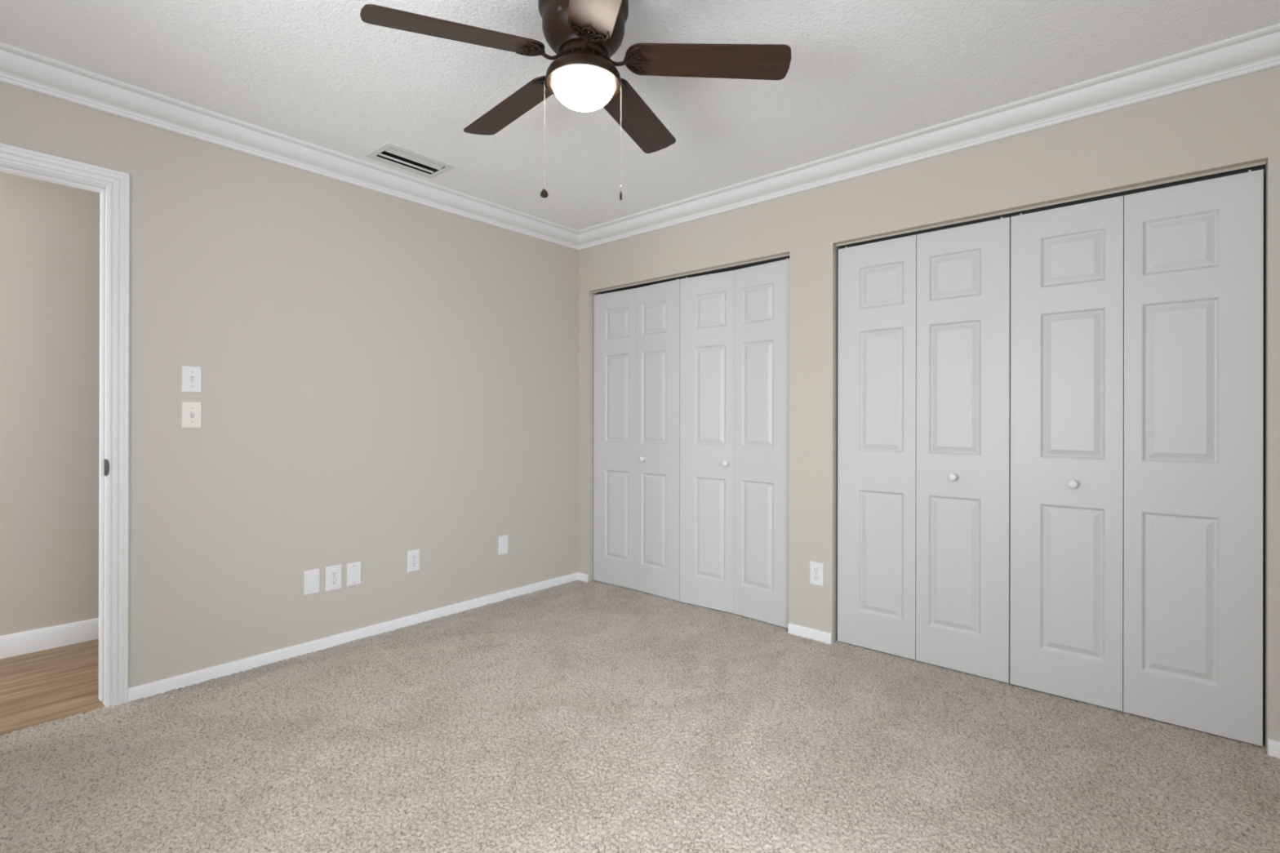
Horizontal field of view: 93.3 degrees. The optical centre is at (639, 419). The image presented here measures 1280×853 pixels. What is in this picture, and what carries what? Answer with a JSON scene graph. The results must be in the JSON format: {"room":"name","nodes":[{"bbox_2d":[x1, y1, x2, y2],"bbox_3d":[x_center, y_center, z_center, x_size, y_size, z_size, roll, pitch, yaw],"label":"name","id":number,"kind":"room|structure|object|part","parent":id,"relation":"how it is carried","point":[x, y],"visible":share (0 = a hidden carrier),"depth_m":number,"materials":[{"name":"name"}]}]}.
{"room":"empty bedroom","nodes":[
{"label":"empty bedroom","id":0,"kind":"room"},
{"bbox_2d":[0,171,100,635],"bbox_3d":[-2.740,-0.062,2.599,1.005,2.490,4.600,0,0,41],"label":"wall","id":1,"kind":"structure","parent":0,"point":[50,232],"depth_m":2.99,"materials":[{"name":"beige paint"}]},
{"bbox_2d":[0,617,98,658],"bbox_3d":[-3.041,1.083,2.857,0.014,0.107,4.400,0,0,41],"label":"baseboard","id":2,"kind":"structure","parent":1,"relation":"attached to","point":[44,638],"depth_m":2.98,"materials":[{"name":"white paint"}]},
{"bbox_2d":[0,81,578,688],"bbox_3d":[-1.776,-0.059,2.856,0.115,2.490,4.180,0,0,41],"label":"wall","id":3,"kind":"structure","parent":0,"point":[384,377],"depth_m":2.98,"materials":[{"name":"beige paint"}]},
{"bbox_2d":[0,142,129,706],"bbox_3d":[-2.411,0.076,2.123,0.151,2.130,0.925,0,0,41],"label":"door frame","id":4,"kind":"structure","parent":3,"relation":"in","point":[113,186],"depth_m":2.40,"materials":[{"name":"white paint"}]},
{"bbox_3d":[-2.115,0.190,2.390,0.044,0.066,0.008,0,0,30],"label":"strike plate","id":5,"kind":"part","parent":4,"relation":"part of","materials":[{"name":"grey metal"}]},
{"bbox_2d":[182,365,201,392],"bbox_3d":[-1.920,-0.172,2.589,0.018,0.112,0.070,0,0,41],"label":"light switch","id":6,"kind":"object","parent":3,"relation":"attached to","point":[191,375],"visible":1,"depth_m":2.59,"materials":[{"name":"white plastic"}]},
{"bbox_2d":[182,401,201,427],"bbox_3d":[-1.920,-0.018,2.589,0.018,0.112,0.070,0,0,41],"label":"light switch","id":7,"kind":"object","parent":3,"relation":"attached to","point":[191,411],"visible":1,"depth_m":2.59,"materials":[{"name":"white plastic"}]},
{"bbox_2d":[0,42,578,250],"bbox_3d":[-1.689,-1.257,2.784,0.110,0.095,3.950,0,0,41],"label":"trim","id":8,"kind":"structure","parent":3,"relation":"attached to","point":[20,68],"depth_m":2.69,"materials":[{"name":"white paint"}]},
{"bbox_2d":[303,568,319,595],"bbox_3d":[-1.607,0.797,2.960,0.007,0.118,0.072,0,0,41],"label":"blank wall plate","id":9,"kind":"object","parent":3,"relation":"attached to","point":[311,577],"visible":1,"depth_m":2.96,"materials":[{"name":"white plastic"}]},
{"bbox_2d":[325,564,342,591],"bbox_3d":[-1.540,0.798,3.038,0.008,0.122,0.078,0,0,41],"label":"wall outlet","id":10,"kind":"object","parent":3,"relation":"attached to","point":[333,573],"visible":1,"depth_m":3.04,"materials":[{"name":"white plastic"}]},
{"bbox_2d":[330,578,337,584],"bbox_3d":[-1.538,0.818,3.036,0.002,0.026,0.033,0,0,41],"label":"receptacle","id":11,"kind":"object","parent":10,"relation":"attached to","point":[333,581],"depth_m":3.04,"materials":[{"name":"grey plastic"}]},
{"bbox_2d":[330,571,337,577],"bbox_3d":[-1.538,0.779,3.036,0.002,0.026,0.033,0,0,41],"label":"receptacle","id":12,"kind":"object","parent":10,"relation":"attached to","point":[333,574],"depth_m":3.04,"materials":[{"name":"grey plastic"}]},
{"bbox_2d":[128,572,577,702],"bbox_3d":[-1.252,1.117,3.367,0.012,0.060,2.486,0,0,41],"label":"baseboard","id":13,"kind":"structure","parent":3,"relation":"attached to","point":[149,689],"depth_m":2.98,"materials":[{"name":"white paint"}]},
{"bbox_2d":[346,561,361,586],"bbox_3d":[-1.474,0.798,3.115,0.007,0.118,0.072,0,0,41],"label":"blank wall plate","id":14,"kind":"object","parent":3,"relation":"attached to","point":[353,569],"visible":1,"depth_m":3.11,"materials":[{"name":"white plastic"}]},
{"bbox_2d":[407,549,419,572],"bbox_3d":[-1.259,0.788,3.362,0.008,0.117,0.072,0,0,41],"label":"wall outlet","id":15,"kind":"object","parent":3,"relation":"attached to","point":[413,556],"visible":1,"depth_m":3.36,"materials":[{"name":"white plastic"}]},
{"bbox_2d":[411,561,417,566],"bbox_3d":[-1.257,0.807,3.361,0.002,0.026,0.033,0,0,41],"label":"receptacle","id":16,"kind":"object","parent":15,"relation":"attached to","point":[413,563],"depth_m":3.36,"materials":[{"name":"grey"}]},
{"bbox_2d":[411,555,417,559],"bbox_3d":[-1.257,0.768,3.361,0.002,0.026,0.033,0,0,41],"label":"receptacle","id":17,"kind":"object","parent":15,"relation":"attached to","point":[413,557],"depth_m":3.36,"materials":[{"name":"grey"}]},
{"bbox_2d":[498,534,508,555],"bbox_3d":[-0.863,0.796,3.821,0.007,0.118,0.072,0,0,41],"label":"blank wall plate","id":18,"kind":"object","parent":3,"relation":"attached to","point":[504,540],"visible":1,"depth_m":3.82,"materials":[{"name":"white plastic"}]},
{"bbox_2d":[0,579,1279,852],"bbox_3d":[-0.667,1.165,1.649,5.385,0.063,5.880,0,0,41],"label":"floor","id":19,"kind":"structure","parent":0,"point":[576,716],"depth_m":2.06,"materials":[{"name":"beige carpet"}]},
{"bbox_2d":[0,0,1279,230],"bbox_3d":[0.057,-1.326,1.714,4.380,0.050,4.845,0,0,41],"label":"ceiling","id":20,"kind":"structure","parent":0,"point":[860,73],"depth_m":2.23,"materials":[{"name":"white paint"}]},
{"bbox_2d":[364,142,455,178],"bbox_3d":[-1.155,-1.351,3.049,0.234,0.104,0.361,0,0,41],"label":"ceiling vent","id":21,"kind":"object","parent":20,"relation":"in","point":[388,151],"visible":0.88,"depth_m":3.05,"materials":[{"name":"white metal"}]},
{"bbox_2d":[360,0,791,200],"bbox_3d":[-0.200,-0.984,1.871,1.146,0.634,1.187,0,0,41],"label":"ceiling fan","id":22,"kind":"object","parent":20,"relation":"hanging from","point":[584,35],"visible":1,"depth_m":1.78,"materials":[{"name":"brown wood"}]},
{"bbox_3d":[-0.500,-1.065,1.662,0.490,0.006,0.137,-6,17,-28],"label":"blade","id":23,"kind":"part","parent":22,"relation":"part of","materials":[{"name":"brown wood"}]},
{"bbox_3d":[-0.439,-1.082,2.096,0.490,0.006,0.137,-3,11,44],"label":"blade","id":24,"kind":"part","parent":22,"relation":"part of","materials":[{"name":"brown wood"}]},
{"bbox_3d":[-0.172,-0.986,1.836,0.192,0.072,0.192,0,0,41],"label":"lamp shade","id":25,"kind":"part","parent":22,"relation":"part of","materials":[{"name":"white glass"}]},
{"bbox_3d":[-0.102,-1.055,1.471,0.137,0.006,0.490,12,4,-12],"label":"blade","id":26,"kind":"part","parent":22,"relation":"part of","materials":[{"name":"brown wood"}]},
{"bbox_3d":[-0.058,-0.867,1.835,0.002,0.323,0.002,0,0,-13],"label":"pull chain","id":27,"kind":"part","parent":22,"relation":"part of","materials":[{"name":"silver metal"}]},
{"bbox_3d":[-0.015,-1.083,2.174,0.137,0.006,0.490,-12,-7,24],"label":"blade","id":28,"kind":"part","parent":22,"relation":"part of","materials":[{"name":"brown wood"}]},
{"bbox_3d":[0.199,-1.067,1.800,0.490,0.006,0.137,5,-9,6],"label":"blade","id":29,"kind":"part","parent":22,"relation":"part of","materials":[{"name":"brown wood"}]},
{"bbox_2d":[577,66,1279,753],"bbox_3d":[1.210,-0.053,2.961,4.265,2.490,0.115,0,0,41],"label":"wall","id":30,"kind":"structure","parent":0,"point":[1233,122],"depth_m":2.83,"materials":[{"name":"beige paint"}]},
{"bbox_2d":[577,572,588,582],"bbox_3d":[-0.408,1.120,4.272,0.106,0.060,0.012,0,0,41],"label":"baseboard","id":31,"kind":"structure","parent":30,"relation":"attached to","point":[581,576],"depth_m":4.26,"materials":[{"name":"white paint"}]},
{"bbox_2d":[592,253,789,294],"bbox_3d":[0.259,-0.894,3.783,1.532,0.012,0.040,0,0,41],"label":"closet track","id":32,"kind":"object","parent":30,"relation":"attached to","point":[787,255],"visible":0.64,"depth_m":3.70,"materials":[{"name":"metal"}]},
{"bbox_2d":[593,279,679,601],"bbox_3d":[-0.033,0.125,4.027,0.762,2.022,0.076,0,0,41],"label":"closet door","id":33,"kind":"structure","parent":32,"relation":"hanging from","point":[637,331],"depth_m":4.02,"materials":[{"name":"grey paint"}]},
{"bbox_3d":[-0.169,0.130,4.162,0.380,2.012,0.034,0,0,39],"label":"door","id":34,"kind":"part","parent":33,"relation":"part of","materials":[{"name":"grey paint"}]},
{"bbox_3d":[0.018,0.259,3.958,0.035,0.035,0.037,0,0,43],"label":"knob","id":35,"kind":"part","parent":33,"relation":"part of","materials":[{"name":"white paint"}]},
{"bbox_3d":[0.119,0.131,3.913,0.380,2.012,0.034,0,0,43],"label":"door","id":36,"kind":"part","parent":33,"relation":"part of","materials":[{"name":"grey paint"}]},
{"bbox_2d":[679,257,789,628],"bbox_3d":[0.547,0.126,3.538,0.757,2.022,0.075,0,0,41],"label":"closet door","id":37,"kind":"structure","parent":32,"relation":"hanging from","point":[735,324],"depth_m":3.52,"materials":[{"name":"grey paint"}]},
{"bbox_3d":[0.409,0.131,3.668,0.377,2.012,0.034,0,0,37],"label":"door","id":38,"kind":"part","parent":37,"relation":"part of","materials":[{"name":"grey paint"}]},
{"bbox_3d":[0.503,0.260,3.550,0.035,0.035,0.037,0,0,37],"label":"knob","id":39,"kind":"part","parent":37,"relation":"part of","materials":[{"name":"white paint"}]},
{"bbox_3d":[0.696,0.132,3.420,0.377,2.012,0.034,0,0,44],"label":"door","id":40,"kind":"part","parent":37,"relation":"part of","materials":[{"name":"grey paint"}]},
{"bbox_2d":[787,622,831,644],"bbox_3d":[0.886,1.122,3.154,0.238,0.060,0.012,0,0,41],"label":"baseboard","id":41,"kind":"structure","parent":30,"relation":"attached to","point":[804,632],"depth_m":3.15,"materials":[{"name":"white paint"}]},
{"bbox_2d":[809,560,823,586],"bbox_3d":[0.915,0.801,3.132,0.074,0.119,0.008,0,0,41],"label":"wall outlet","id":42,"kind":"object","parent":30,"relation":"attached to","point":[816,569],"visible":1,"depth_m":3.13,"materials":[{"name":"white plastic"}]},
{"bbox_2d":[813,574,819,580],"bbox_3d":[0.914,0.821,3.130,0.033,0.026,0.002,0,0,41],"label":"receptacle","id":43,"kind":"object","parent":42,"relation":"attached to","point":[815,577],"depth_m":3.13,"materials":[{"name":"grey plastic"}]},
{"bbox_2d":[813,567,819,573],"bbox_3d":[0.914,0.782,3.130,0.033,0.026,0.002,0,0,41],"label":"receptacle","id":44,"kind":"object","parent":42,"relation":"attached to","point":[815,570],"depth_m":3.13,"materials":[{"name":"grey plastic"}]},
{"bbox_2d":[577,23,1279,250],"bbox_3d":[1.095,-1.251,2.915,4.150,0.095,0.110,0,0,41],"label":"trim","id":45,"kind":"structure","parent":30,"relation":"attached to","point":[1257,51],"depth_m":2.57,"materials":[{"name":"white paint"}]},
{"bbox_2d":[835,160,1266,248],"bbox_3d":[1.606,-0.892,2.619,1.542,0.012,0.040,0,0,41],"label":"closet track","id":46,"kind":"object","parent":30,"relation":"attached to","point":[1253,166],"visible":1,"depth_m":2.48,"materials":[{"name":"metal"}]},
{"bbox_2d":[837,217,1010,683],"bbox_3d":[1.304,0.127,2.853,0.762,2.022,0.072,0,0,41],"label":"closet door","id":47,"kind":"structure","parent":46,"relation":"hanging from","point":[924,368],"depth_m":2.82,"materials":[{"name":"grey paint"}]},
{"bbox_3d":[1.172,0.132,2.993,0.380,2.012,0.034,0,0,41],"label":"door","id":48,"kind":"part","parent":47,"relation":"part of","materials":[{"name":"grey paint"}]},
{"bbox_3d":[1.417,0.262,2.732,0.035,0.035,0.037,0,0,41],"label":"knob","id":49,"kind":"part","parent":47,"relation":"part of","materials":[{"name":"white paint"}]},
{"bbox_3d":[1.461,0.133,2.743,0.380,2.012,0.034,0,0,41],"label":"door","id":50,"kind":"part","parent":47,"relation":"part of","materials":[{"name":"grey paint"}]},
{"bbox_2d":[1009,168,1263,746],"bbox_3d":[1.883,0.128,2.352,0.761,2.022,0.072,0,0,41],"label":"closet door","id":51,"kind":"structure","parent":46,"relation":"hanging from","point":[1160,618],"depth_m":2.32,"materials":[{"name":"grey paint"}]},
{"bbox_3d":[1.751,0.133,2.491,0.379,2.012,0.034,0,0,41],"label":"door","id":52,"kind":"part","parent":51,"relation":"part of","materials":[{"name":"grey paint"}]},
{"bbox_3d":[1.752,0.262,2.443,0.035,0.035,0.037,0,0,41],"label":"knob","id":53,"kind":"part","parent":51,"relation":"part of","materials":[{"name":"white paint"}]},
{"bbox_3d":[2.040,0.133,2.242,0.379,2.012,0.034,0,0,41],"label":"door","id":54,"kind":"part","parent":51,"relation":"part of","materials":[{"name":"grey paint"}]},
{"bbox_2d":[1267,738,1279,758],"bbox_3d":[2.419,1.124,1.828,0.720,0.060,0.012,0,0,41],"label":"baseboard","id":55,"kind":"structure","parent":30,"relation":"attached to","point":[1273,746],"depth_m":2.05,"materials":[{"name":"white paint"}]},
{"bbox_2d":[602,168,1263,679],"bbox_3d":[1.465,-0.052,3.256,4.265,2.490,0.665,0,0,41],"label":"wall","id":56,"kind":"structure","parent":0,"point":[1263,168],"depth_m":2.88,"materials":[{"name":"beige paint"}]}
]}

